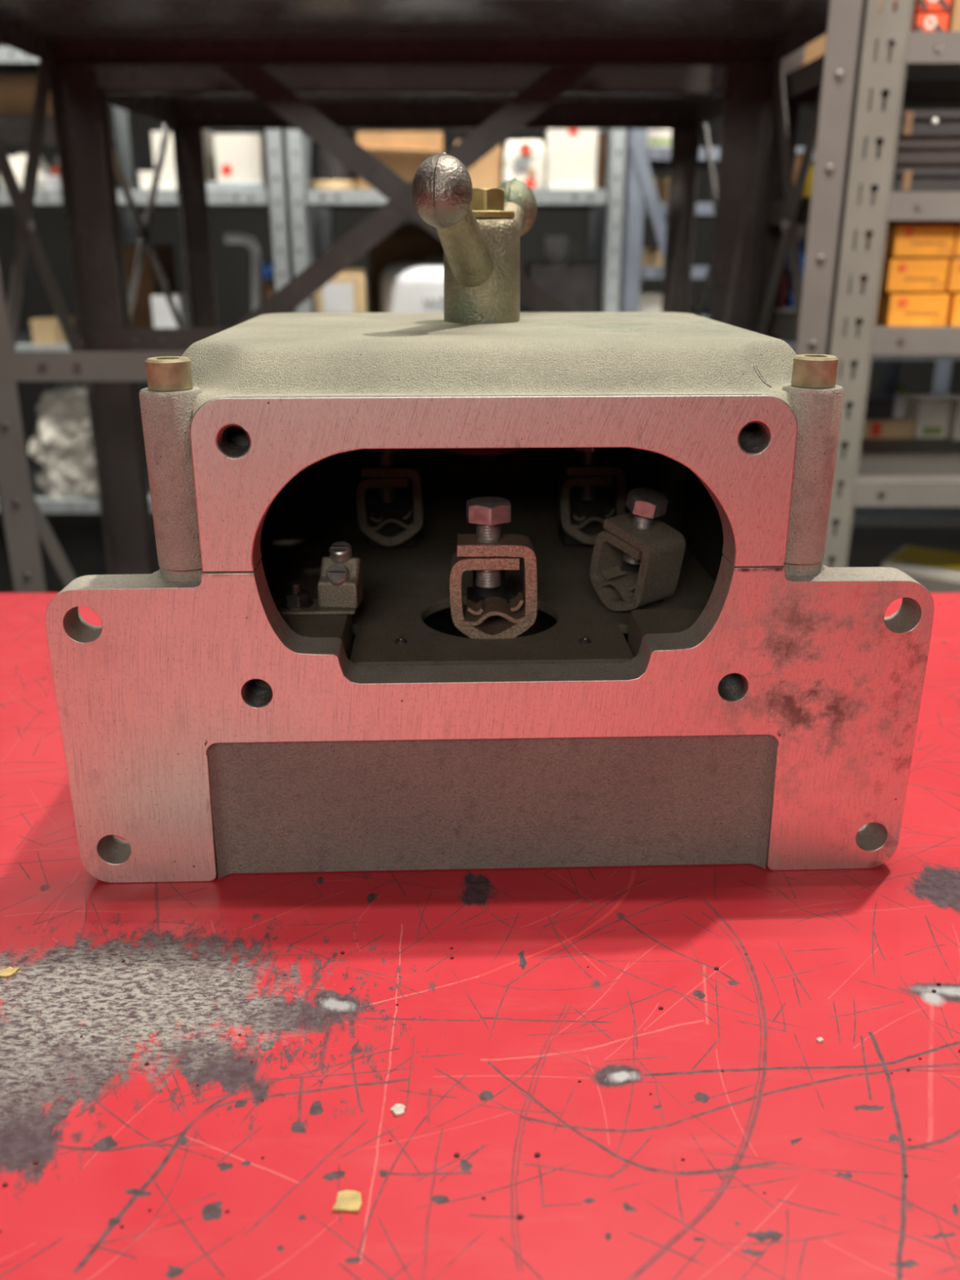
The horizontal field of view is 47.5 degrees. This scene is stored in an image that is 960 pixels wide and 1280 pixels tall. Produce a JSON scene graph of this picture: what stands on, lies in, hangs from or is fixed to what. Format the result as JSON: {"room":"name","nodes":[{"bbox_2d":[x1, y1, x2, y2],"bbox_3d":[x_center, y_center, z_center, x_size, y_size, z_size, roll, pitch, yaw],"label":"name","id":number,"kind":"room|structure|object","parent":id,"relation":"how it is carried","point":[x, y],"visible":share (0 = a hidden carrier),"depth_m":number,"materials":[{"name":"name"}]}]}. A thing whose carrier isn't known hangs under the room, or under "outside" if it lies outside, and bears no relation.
{"room":"workshop storeroom","nodes":[
{"label":"workshop storeroom","id":0,"kind":"room"},
{"bbox_2d":[43,174,52,189],"bbox_3d":[-1.150,-1.218,2.909,0.024,0.037,0.024,0,20,0],"label":"label","id":1,"kind":"object","parent":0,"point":[47,184],"depth_m":2.90,"materials":[{"name":"white paper"}]},
{"bbox_2d":[51,174,62,189],"bbox_3d":[-1.128,-1.218,2.909,0.024,0.037,0.024,0,20,0],"label":"label","id":2,"kind":"object","parent":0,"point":[55,180],"depth_m":2.90,"materials":[{"name":"white paper"}]},
{"bbox_2d":[0,512,159,592],"bbox_3d":[0.000,0.704,1.429,8.400,0.100,8.600,0,20,0],"label":"floor","id":3,"kind":"structure","parent":0,"point":[80,536],"depth_m":4.15,"materials":[{"name":"grey concrete"}]},
{"bbox_2d":[0,46,627,555],"bbox_3d":[-0.855,-1.134,3.179,2.471,2.150,0.550,0,20,0],"label":"shelving unit","id":4,"kind":"object","parent":3,"relation":"on","point":[300,201],"visible":0.2,"depth_m":2.91,"materials":[{"name":"metal"}]},
{"bbox_2d":[0,153,53,189],"bbox_3d":[-1.230,-1.268,2.964,0.124,0.093,0.166,0,20,0],"label":"bag","id":5,"kind":"object","parent":4,"relation":"on","point":[17,162],"visible":0.29,"depth_m":2.90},
{"bbox_2d":[0,114,56,145],"bbox_3d":[-1.330,-1.392,3.153,0.440,0.195,0.322,0,20,0],"label":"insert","id":6,"kind":"object","parent":4,"relation":"on","point":[15,129],"visible":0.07,"depth_m":2.98,"materials":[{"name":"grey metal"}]},
{"bbox_2d":[0,75,53,114],"bbox_3d":[-1.250,-1.525,3.089,0.220,0.099,0.250,0,20,0],"label":"carton","id":7,"kind":"object","parent":6,"relation":"on","point":[17,92],"visible":0.24,"depth_m":2.97,"materials":[{"name":"cardboard"}]},
{"bbox_2d":[17,151,41,155],"bbox_3d":[-1.265,-1.320,3.084,0.062,0.108,0.062,0,20,0],"label":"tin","id":8,"kind":"object","parent":4,"relation":"on","point":[20,153],"visible":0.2,"depth_m":3.04,"materials":[{"name":"metal"}]},
{"bbox_2d":[43,167,52,189],"bbox_3d":[-1.150,-1.227,2.905,0.024,0.056,0.024,0,20,0],"label":"bottle","id":9,"kind":"object","parent":4,"relation":"on","point":[47,184],"visible":0.83,"depth_m":2.90,"materials":[{"name":"white plastic"}]},
{"bbox_2d":[29,315,75,344],"bbox_3d":[-1.215,-0.882,3.111,0.070,0.067,0.150,0,20,0],"label":"carton","id":10,"kind":"object","parent":4,"relation":"on","point":[46,330],"visible":0.82,"depth_m":3.04,"materials":[{"name":"cardboard"}]},
{"bbox_2d":[51,155,60,177],"bbox_3d":[-1.188,-1.320,3.095,0.044,0.100,0.044,0,20,0],"label":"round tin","id":11,"kind":"object","parent":4,"relation":"on","point":[55,162],"visible":0.28,"depth_m":3.07,"materials":[{"name":"beige metal"}]},
{"bbox_2d":[51,167,62,189],"bbox_3d":[-1.128,-1.227,2.905,0.024,0.056,0.024,0,20,0],"label":"bottle","id":12,"kind":"object","parent":4,"relation":"on","point":[55,179],"visible":0.8,"depth_m":2.90,"materials":[{"name":"white plastic"}]},
{"bbox_2d":[28,382,99,498],"bbox_3d":[-1.175,-0.603,3.248,0.248,0.315,0.283,0,20,0],"label":"plastic bag","id":13,"kind":"object","parent":4,"relation":"on","point":[63,442],"visible":0.56,"depth_m":3.14,"materials":[{"name":"plastic"}]},
{"bbox_2d":[137,170,153,189],"bbox_3d":[-0.886,-1.264,3.019,0.037,0.047,0.260,0,20,0],"label":"carton","id":14,"kind":"object","parent":4,"relation":"on","point":[145,177],"visible":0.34,"depth_m":2.90,"materials":[{"name":"white cardboard"}]},
{"bbox_2d":[122,244,177,328],"bbox_3d":[-1.060,-1.060,3.312,0.220,0.262,0.250,0,20,0],"label":"carton","id":15,"kind":"object","parent":4,"relation":"on","point":[148,285],"visible":0.25,"depth_m":3.21,"materials":[{"name":"brown cardboard"}]},
{"bbox_2d":[150,131,176,189],"bbox_3d":[-0.834,-1.309,3.003,0.056,0.142,0.260,0,20,0],"label":"carton","id":16,"kind":"object","parent":4,"relation":"on","point":[167,180],"visible":0.23,"depth_m":2.88,"materials":[{"name":"white cardboard"}]},
{"bbox_2d":[150,293,188,328],"bbox_3d":[-0.870,-0.910,3.096,0.070,0.130,0.160,0,20,0],"label":"box","id":17,"kind":"object","parent":4,"relation":"on","point":[162,317],"visible":0.37,"depth_m":3.02,"materials":[{"name":"cardboard"}]},
{"bbox_2d":[202,128,217,182],"bbox_3d":[-0.769,-1.316,3.001,0.054,0.157,0.260,0,20,0],"label":"carton","id":18,"kind":"object","parent":4,"relation":"on","point":[207,135],"visible":0.1,"depth_m":2.99,"materials":[{"name":"white cardboard"}]},
{"bbox_2d":[206,182,266,189],"bbox_3d":[-0.650,-1.242,3.001,0.160,0.018,0.250,0,20,0],"label":"tray","id":19,"kind":"object","parent":4,"relation":"on","point":[210,185],"visible":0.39,"depth_m":2.88,"materials":[{"name":"metal"}]},
{"bbox_2d":[213,133,265,182],"bbox_3d":[-0.636,-1.306,2.977,0.122,0.118,0.231,0,20,0],"label":"carton","id":20,"kind":"object","parent":19,"relation":"on","point":[239,157],"visible":0.77,"depth_m":2.87,"materials":[{"name":"white cardboard"}]},
{"bbox_2d":[224,232,262,311],"bbox_3d":[-0.651,-0.980,3.049,0.097,0.294,0.040,0,20,0],"label":"pipe","id":21,"kind":"object","parent":4,"relation":"on","point":[229,237],"visible":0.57,"depth_m":3.01,"materials":[{"name":"white plastic"}]},
{"bbox_2d":[250,277,266,302],"bbox_3d":[-0.611,-0.952,3.144,0.082,0.175,0.040,0,20,0],"label":"board","id":22,"kind":"object","parent":4,"relation":"on","point":[264,280],"visible":0.09,"depth_m":3.11,"materials":[{"name":"brown cardboard"}]},
{"bbox_2d":[262,135,268,189],"bbox_3d":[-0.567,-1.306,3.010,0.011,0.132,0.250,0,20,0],"label":"carton","id":23,"kind":"object","parent":4,"relation":"on","point":[264,136],"visible":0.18,"depth_m":2.89,"materials":[{"name":"cardboard"}]},
{"bbox_2d":[261,261,274,298],"bbox_3d":[-0.577,-0.935,3.033,0.056,0.220,0.056,0,20,0],"label":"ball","id":24,"kind":"object","parent":4,"relation":"on","point":[267,268],"visible":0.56,"depth_m":2.99,"materials":[{"name":"plastic"}]},
{"bbox_2d":[309,129,358,189],"bbox_3d":[-0.395,-1.295,2.955,0.136,0.150,0.136,0,20,0],"label":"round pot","id":25,"kind":"object","parent":4,"relation":"on","point":[327,172],"visible":0.44,"depth_m":2.91,"materials":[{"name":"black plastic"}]},
{"bbox_2d":[314,268,367,312],"bbox_3d":[-0.388,-0.933,3.060,0.140,0.198,0.131,-1,20,-3],"label":"carton","id":26,"kind":"object","parent":4,"relation":"on","point":[347,292],"visible":0.34,"depth_m":2.99,"materials":[{"name":"beige cardboard"}]},
{"bbox_2d":[356,131,446,189],"bbox_3d":[-0.210,-1.317,3.027,0.225,0.142,0.409,0,20,0],"label":"carton","id":27,"kind":"object","parent":4,"relation":"on","point":[403,153],"visible":0.59,"depth_m":2.87,"materials":[{"name":"cardboard"}]},
{"bbox_2d":[368,222,444,312],"bbox_3d":[-0.155,-1.104,3.344,0.350,0.322,0.200,0,20,0],"label":"carton","id":28,"kind":"object","parent":4,"relation":"on","point":[409,242],"visible":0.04,"depth_m":3.22,"materials":[{"name":"cardboard"}]},
{"bbox_2d":[379,257,444,312],"bbox_3d":[-0.125,-0.975,3.130,0.320,0.228,0.321,0,20,0],"label":"plastic container","id":29,"kind":"object","parent":4,"relation":"on","point":[405,287],"visible":0.47,"depth_m":2.99,"materials":[{"name":"plastic"}]},
{"bbox_2d":[455,140,500,187],"bbox_3d":[-0.005,-1.311,3.039,0.120,0.122,0.290,0,20,0],"label":"carton","id":30,"kind":"object","parent":4,"relation":"on","point":[486,173],"visible":0.3,"depth_m":2.91,"materials":[{"name":"cardboard"}]},
{"bbox_2d":[502,140,545,189],"bbox_3d":[0.119,-1.270,2.925,0.113,0.123,0.115,0,20,0],"label":"box","id":31,"kind":"object","parent":4,"relation":"on","point":[524,160],"visible":0.77,"depth_m":2.88,"materials":[{"name":"white plastic"}]},
{"bbox_2d":[513,157,529,168],"bbox_3d":[0.110,-1.254,2.873,0.042,0.028,0.002,0,20,0],"label":"print","id":32,"kind":"object","parent":31,"relation":"attached to","point":[518,162],"depth_m":2.87},
{"bbox_2d":[520,143,530,153],"bbox_3d":[0.119,-1.287,2.860,0.028,0.024,0.004,0,20,0],"label":"print","id":33,"kind":"object","parent":31,"relation":"attached to","point":[524,148],"depth_m":2.86},
{"bbox_2d":[524,179,534,187],"bbox_3d":[0.132,-1.206,2.889,0.026,0.020,0.004,0,20,0],"label":"print","id":34,"kind":"object","parent":31,"relation":"attached to","point":[531,183],"depth_m":2.89},
{"bbox_2d":[528,168,534,176],"bbox_3d":[0.136,-1.232,2.881,0.018,0.018,0.003,0,20,0],"label":"print","id":35,"kind":"object","parent":31,"relation":"on","point":[531,171],"depth_m":2.88,"materials":[{"name":"paper"}]},
{"bbox_2d":[525,262,599,312],"bbox_3d":[0.233,-0.982,3.176,0.185,0.210,0.360,0,20,0],"label":"carton","id":36,"kind":"object","parent":4,"relation":"on","point":[575,286],"visible":0.52,"depth_m":2.99,"materials":[{"name":"black cardboard"}]},
{"bbox_2d":[544,235,576,265],"bbox_3d":[0.215,-1.075,3.014,0.071,0.075,0.071,19,27,42],"label":"mug","id":37,"kind":"object","parent":36,"relation":"on","point":[557,247],"visible":1,"depth_m":2.99,"materials":[{"name":"ceramic"}]},
{"bbox_2d":[542,128,598,189],"bbox_3d":[0.243,-1.312,2.996,0.130,0.152,0.271,0,20,0],"label":"carton","id":38,"kind":"object","parent":4,"relation":"on","point":[571,154],"visible":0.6,"depth_m":2.87,"materials":[{"name":"white cardboard"}]},
{"bbox_2d":[595,132,606,189],"bbox_3d":[0.323,-1.321,3.036,0.023,0.142,0.290,0,20,0],"label":"carton","id":39,"kind":"object","parent":4,"relation":"on","point":[602,136],"visible":0.34,"depth_m":2.90,"materials":[{"name":"cardboard"}]},
{"bbox_2d":[95,66,725,573],"bbox_3d":[-0.087,-0.622,2.041,1.057,1.970,0.580,0,20,0],"label":"shelving unit","id":40,"kind":"object","parent":3,"relation":"on","point":[188,100],"visible":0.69,"depth_m":2.12,"materials":[{"name":"grey metal"}]},
{"bbox_2d":[0,0,866,592],"bbox_3d":[-0.099,-0.441,1.545,1.065,1.970,0.411,0,20,0],"label":"shelving unit","id":41,"kind":"object","parent":3,"relation":"on","point":[752,38],"visible":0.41,"depth_m":1.58,"materials":[{"name":"grey paint"}]},
{"bbox_2d":[0,592,959,1279],"bbox_3d":[0.000,0.550,0.466,2.200,0.850,1.096,0,20,0],"label":"workbench","id":42,"kind":"object","parent":3,"relation":"on","point":[486,1049],"visible":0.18,"depth_m":0.36,"materials":[{"name":"red paint"}]},
{"bbox_2d":[0,966,19,977],"bbox_3d":[-0.172,0.121,0.400,0.008,0.001,0.005,-16,25,-37],"label":"flake","id":43,"kind":"object","parent":42,"relation":"on","point":[10,971],"visible":1,"depth_m":0.40,"materials":[{"name":"yellow paint"}]},
{"bbox_2d":[332,1190,361,1213],"bbox_3d":[-0.036,0.156,0.304,0.007,0.001,0.007,3,20,9],"label":"flake","id":44,"kind":"object","parent":42,"relation":"on","point":[348,1201],"visible":1,"depth_m":0.30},
{"bbox_2d":[390,1103,405,1116],"bbox_3d":[-0.025,0.145,0.336,0.005,0.001,0.004,-8,22,-21],"label":"flake","id":45,"kind":"object","parent":42,"relation":"on","point":[397,1109],"visible":1,"depth_m":0.34,"materials":[{"name":"white paint"}]},
{"bbox_2d":[0,946,959,1232],"bbox_3d":[0.027,0.138,0.354,0.325,0.001,0.127,0,20,0],"label":"grit","id":46,"kind":"object","parent":42,"relation":"on","point":[456,1154],"visible":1,"depth_m":0.32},
{"bbox_2d":[44,151,933,882],"bbox_3d":[0.002,-0.073,0.518,0.344,0.285,0.230,-1,20,-2],"label":"box","id":47,"kind":"object","parent":42,"relation":"on","point":[482,582],"visible":1,"depth_m":0.44,"materials":[{"name":"beige metal"}]},
{"bbox_2d":[472,210,514,217],"bbox_3d":[0.001,-0.198,0.507,0.030,0.003,0.030,-1,20,-2],"label":"washer","id":48,"kind":"object","parent":47,"relation":"in","point":[477,214],"depth_m":0.49,"materials":[{"name":"gold metal"}]},
{"bbox_2d":[816,1036,823,1043],"bbox_3d":[0.114,0.134,0.366,0.002,0.001,0.002,0,20,0],"label":"flake","id":49,"kind":"object","parent":42,"relation":"on","point":[820,1040],"visible":1,"depth_m":0.36,"materials":[{"name":"white paint"}]},
{"bbox_2d":[619,128,959,419],"bbox_3d":[0.842,-1.104,3.096,0.917,2.150,0.426,0,20,0],"label":"shelving unit","id":50,"kind":"object","parent":3,"relation":"on","point":[641,159],"visible":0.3,"depth_m":2.89,"materials":[{"name":"blue paint"}]},
{"bbox_2d":[640,247,651,266],"bbox_3d":[0.445,-1.033,2.944,0.034,0.048,0.034,0,20,0],"label":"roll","id":51,"kind":"object","parent":50,"relation":"on","point":[646,251],"visible":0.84,"depth_m":2.93,"materials":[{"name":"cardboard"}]},
{"bbox_2d":[639,290,662,311],"bbox_3d":[0.467,-0.944,3.062,0.074,0.060,0.200,0,20,0],"label":"box","id":52,"kind":"object","parent":50,"relation":"on","point":[649,300],"visible":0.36,"depth_m":2.97,"materials":[{"name":"white cardboard"}]},
{"bbox_2d":[653,177,659,196],"bbox_3d":[0.462,-1.194,2.896,0.027,0.065,0.027,0,20,0],"label":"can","id":53,"kind":"object","parent":50,"relation":"on","point":[656,180],"visible":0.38,"depth_m":2.88,"materials":[{"name":"metal"}]},
{"bbox_2d":[651,247,664,266],"bbox_3d":[0.480,-1.033,2.944,0.034,0.048,0.034,0,20,0],"label":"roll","id":54,"kind":"object","parent":50,"relation":"on","point":[657,260],"visible":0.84,"depth_m":2.93,"materials":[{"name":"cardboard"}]},
{"bbox_2d":[646,129,671,146],"bbox_3d":[0.469,-1.331,2.920,0.073,0.042,0.201,0,20,0],"label":"box","id":55,"kind":"object","parent":50,"relation":"on","point":[655,138],"visible":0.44,"depth_m":2.83,"materials":[{"name":"white cardboard"}]},
{"bbox_2d":[648,138,671,144],"bbox_3d":[0.469,-1.291,2.828,0.060,0.012,0.001,0,20,0],"label":"print","id":56,"kind":"object","parent":55,"relation":"attached to","point":[651,141],"depth_m":2.83},
{"bbox_2d":[660,177,668,202],"bbox_3d":[0.492,-1.194,2.896,0.027,0.065,0.027,0,20,0],"label":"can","id":57,"kind":"object","parent":50,"relation":"on","point":[664,181],"visible":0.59,"depth_m":2.89,"materials":[{"name":"metal"}]},
{"bbox_2d":[755,0,959,592],"bbox_3d":[0.942,-0.442,1.547,1.016,1.970,0.421,0,20,0],"label":"shelving unit","id":58,"kind":"object","parent":3,"relation":"on","point":[899,66],"visible":0.5,"depth_m":1.38,"materials":[{"name":"grey metal"}]},
{"bbox_2d":[832,518,839,535],"bbox_3d":[0.595,-0.188,1.800,0.030,0.030,0.030,0,20,0],"label":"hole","id":59,"kind":"object","parent":58,"relation":"on","point":[835,522],"visible":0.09,"depth_m":1.79,"materials":[{"name":"black"}]},
{"bbox_2d":[847,413,915,438],"bbox_3d":[0.642,-0.343,1.754,0.084,0.028,0.071,0,20,0],"label":"flat box","id":60,"kind":"object","parent":58,"relation":"on","point":[894,428],"visible":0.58,"depth_m":1.72,"materials":[{"name":"beige cardboard"}]},
{"bbox_2d":[847,394,894,418],"bbox_3d":[0.624,-0.374,1.745,0.052,0.030,0.065,0,20,0],"label":"box","id":61,"kind":"object","parent":60,"relation":"on","point":[877,406],"visible":0.54,"depth_m":1.72,"materials":[{"name":"black plastic"}]},
{"bbox_2d":[870,422,882,436],"bbox_3d":[0.624,-0.332,1.720,0.016,0.022,0.001,0,20,0],"label":"print","id":62,"kind":"object","parent":60,"relation":"attached to","point":[876,428],"depth_m":1.72},
{"bbox_2d":[892,384,906,417],"bbox_3d":[0.664,-0.379,1.730,0.022,0.050,0.022,0,20,0],"label":"bottle","id":63,"kind":"object","parent":60,"relation":"on","point":[900,405],"visible":0.96,"depth_m":1.72,"materials":[{"name":"white plastic"}]},
{"bbox_2d":[857,289,949,326],"bbox_3d":[0.550,-0.435,1.429,0.074,0.038,0.136,0,20,1],"label":"box","id":64,"kind":"object","parent":58,"relation":"on","point":[894,308],"visible":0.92,"depth_m":1.37,"materials":[{"name":"brown cardboard"}]},
{"bbox_2d":[849,257,948,292],"bbox_3d":[0.541,-0.474,1.415,0.074,0.038,0.136,0,20,-1],"label":"box","id":65,"kind":"object","parent":64,"relation":"on","point":[898,274],"visible":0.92,"depth_m":1.35,"materials":[{"name":"brown cardboard"}]},
{"bbox_2d":[865,223,956,257],"bbox_3d":[0.545,-0.513,1.401,0.074,0.038,0.136,0,20,0],"label":"box","id":66,"kind":"object","parent":65,"relation":"on","point":[903,240],"visible":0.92,"depth_m":1.34,"materials":[{"name":"brown cardboard"}]},
{"bbox_2d":[911,240,950,253],"bbox_3d":[0.553,-0.482,1.341,0.049,0.014,0.001,0,20,-1],"label":"print","id":67,"kind":"object","parent":66,"relation":"attached to","point":[928,242],"depth_m":1.34},
{"bbox_2d":[904,276,942,288],"bbox_3d":[0.550,-0.444,1.355,0.049,0.014,0.001,0,20,-1],"label":"print","id":68,"kind":"object","parent":65,"relation":"attached to","point":[905,278],"depth_m":1.35},
{"bbox_2d":[905,311,943,322],"bbox_3d":[0.557,-0.405,1.369,0.049,0.014,0.001,0,20,0],"label":"print","id":69,"kind":"object","parent":64,"relation":"attached to","point":[924,313],"depth_m":1.37},
{"bbox_2d":[859,166,959,191],"bbox_3d":[0.610,-0.595,1.424,0.210,0.030,0.196,0,20,0],"label":"case","id":70,"kind":"object","parent":58,"relation":"on","point":[906,179],"visible":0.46,"depth_m":1.33,"materials":[{"name":"plastic"}]},
{"bbox_2d":[862,138,959,166],"bbox_3d":[0.610,-0.625,1.416,0.210,0.030,0.191,0,20,0],"label":"case","id":71,"kind":"object","parent":70,"relation":"on","point":[909,152],"visible":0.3,"depth_m":1.33,"materials":[{"name":"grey plastic"}]},
{"bbox_2d":[864,108,959,146],"bbox_3d":[0.610,-0.656,1.405,0.210,0.032,0.190,0,20,0],"label":"case","id":72,"kind":"object","parent":71,"relation":"on","point":[915,123],"visible":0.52,"depth_m":1.32,"materials":[{"name":"plastic"}]},
{"bbox_2d":[881,545,959,582],"bbox_3d":[0.704,-0.107,1.603,0.190,0.013,0.120,14,24,34],"label":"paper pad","id":73,"kind":"object","parent":58,"relation":"on","point":[911,560],"visible":0.86,"depth_m":1.60,"materials":[{"name":"yellow paper"}]},
{"bbox_2d":[904,394,951,438],"bbox_3d":[0.714,-0.359,1.750,0.048,0.060,0.066,0,20,0],"label":"box","id":74,"kind":"object","parent":58,"relation":"on","point":[930,412],"visible":0.89,"depth_m":1.72,"materials":[{"name":"white cardboard"}]},
{"bbox_2d":[922,426,942,434],"bbox_3d":[0.715,-0.331,1.726,0.030,0.012,0.001,0,20,0],"label":"print","id":75,"kind":"object","parent":74,"relation":"attached to","point":[926,430],"depth_m":1.73},
{"bbox_2d":[911,13,948,31],"bbox_3d":[0.525,-0.739,1.337,0.038,0.025,0.141,0,20,0],"label":"box","id":76,"kind":"object","parent":58,"relation":"on","point":[921,21],"visible":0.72,"depth_m":1.27,"materials":[{"name":"red cardboard"}]},
{"bbox_2d":[879,0,950,15],"bbox_3d":[0.525,-0.765,1.328,0.038,0.025,0.141,0,20,0],"label":"box","id":77,"kind":"object","parent":76,"relation":"on","point":[920,6],"visible":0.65,"depth_m":1.26,"materials":[{"name":"red cardboard"}]},
{"bbox_2d":[935,291,959,326],"bbox_3d":[0.627,-0.435,1.429,0.074,0.038,0.136,0,20,-1],"label":"box","id":78,"kind":"object","parent":58,"relation":"on","point":[953,319],"visible":0.42,"depth_m":1.37,"materials":[{"name":"brown cardboard"}]},
{"bbox_2d":[926,257,959,292],"bbox_3d":[0.620,-0.474,1.415,0.074,0.038,0.136,0,20,1],"label":"box","id":79,"kind":"object","parent":78,"relation":"on","point":[953,279],"visible":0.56,"depth_m":1.35,"materials":[{"name":"brown cardboard"}]},
{"bbox_2d":[951,223,959,257],"bbox_3d":[0.621,-0.513,1.401,0.074,0.038,0.136,0,20,0],"label":"box","id":80,"kind":"object","parent":79,"relation":"on","point":[956,251],"visible":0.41,"depth_m":1.34,"materials":[{"name":"brown cardboard"}]},
{"bbox_2d":[937,394,959,439],"bbox_3d":[0.786,-0.356,1.741,0.088,0.060,0.086,0,20,0],"label":"box","id":81,"kind":"object","parent":58,"relation":"on","point":[953,432],"visible":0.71,"depth_m":1.71,"materials":[{"name":"white cardboard"}]},
{"bbox_2d":[945,0,959,31],"bbox_3d":[0.615,-0.782,1.343,0.131,0.100,0.181,0,20,0],"label":"carton","id":82,"kind":"object","parent":58,"relation":"on","point":[953,20],"visible":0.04,"depth_m":1.27,"materials":[{"name":"brown cardboard"}]},
{"bbox_2d":[786,64,959,526],"bbox_3d":[1.000,-0.667,2.163,1.000,1.970,0.400,0,20,0],"label":"shelving unit","id":83,"kind":"object","parent":3,"relation":"on","point":[862,516],"visible":0.02,"depth_m":2.12,"materials":[{"name":"grey metal"}]},
{"bbox_2d":[778,271,786,338],"bbox_3d":[0.545,-0.648,2.106,0.030,0.123,0.200,0,20,0],"label":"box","id":84,"kind":"object","parent":83,"relation":"on","point":[785,273],"visible":0.11,"depth_m":2.00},
{"bbox_2d":[780,293,794,342],"bbox_3d":[0.612,-0.613,2.064,0.094,0.086,0.143,0,20,0],"label":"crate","id":85,"kind":"object","parent":83,"relation":"on","point":[788,298],"visible":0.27,"depth_m":2.01,"materials":[{"name":"plastic"}]},
{"bbox_2d":[784,241,806,292],"bbox_3d":[0.612,-0.695,2.033,0.094,0.086,0.143,0,20,0],"label":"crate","id":86,"kind":"object","parent":85,"relation":"on","point":[788,287],"visible":0.05,"depth_m":1.99,"materials":[{"name":"plastic"}]},
{"bbox_2d":[793,152,803,188],"bbox_3d":[0.552,-0.866,2.100,0.064,0.114,0.260,0,20,0],"label":"carton","id":87,"kind":"object","parent":83,"relation":"on","point":[798,156],"visible":0.02,"depth_m":1.97,"materials":[{"name":"cardboard"}]},
{"bbox_2d":[801,162,813,197],"bbox_3d":[0.628,-0.828,1.997,0.076,0.114,0.076,0,20,0],"label":"canister","id":88,"kind":"object","parent":83,"relation":"on","point":[807,189],"visible":0.06,"depth_m":1.98,"materials":[{"name":"plastic"}]},
{"bbox_2d":[803,0,896,64],"bbox_3d":[0.640,-1.099,2.005,0.200,0.130,0.280,0,20,0],"label":"carton","id":89,"kind":"object","parent":83,"relation":"on","point":[816,48],"visible":0.02,"depth_m":1.89,"materials":[{"name":"cardboard"}]},
{"bbox_2d":[0,43,959,464],"bbox_3d":[0.000,-2.353,4.836,8.400,3.300,0.100,0,20,0],"label":"wall","id":90,"kind":"structure","parent":0,"point":[232,263],"depth_m":4.99,"materials":[{"name":"grey paint"}]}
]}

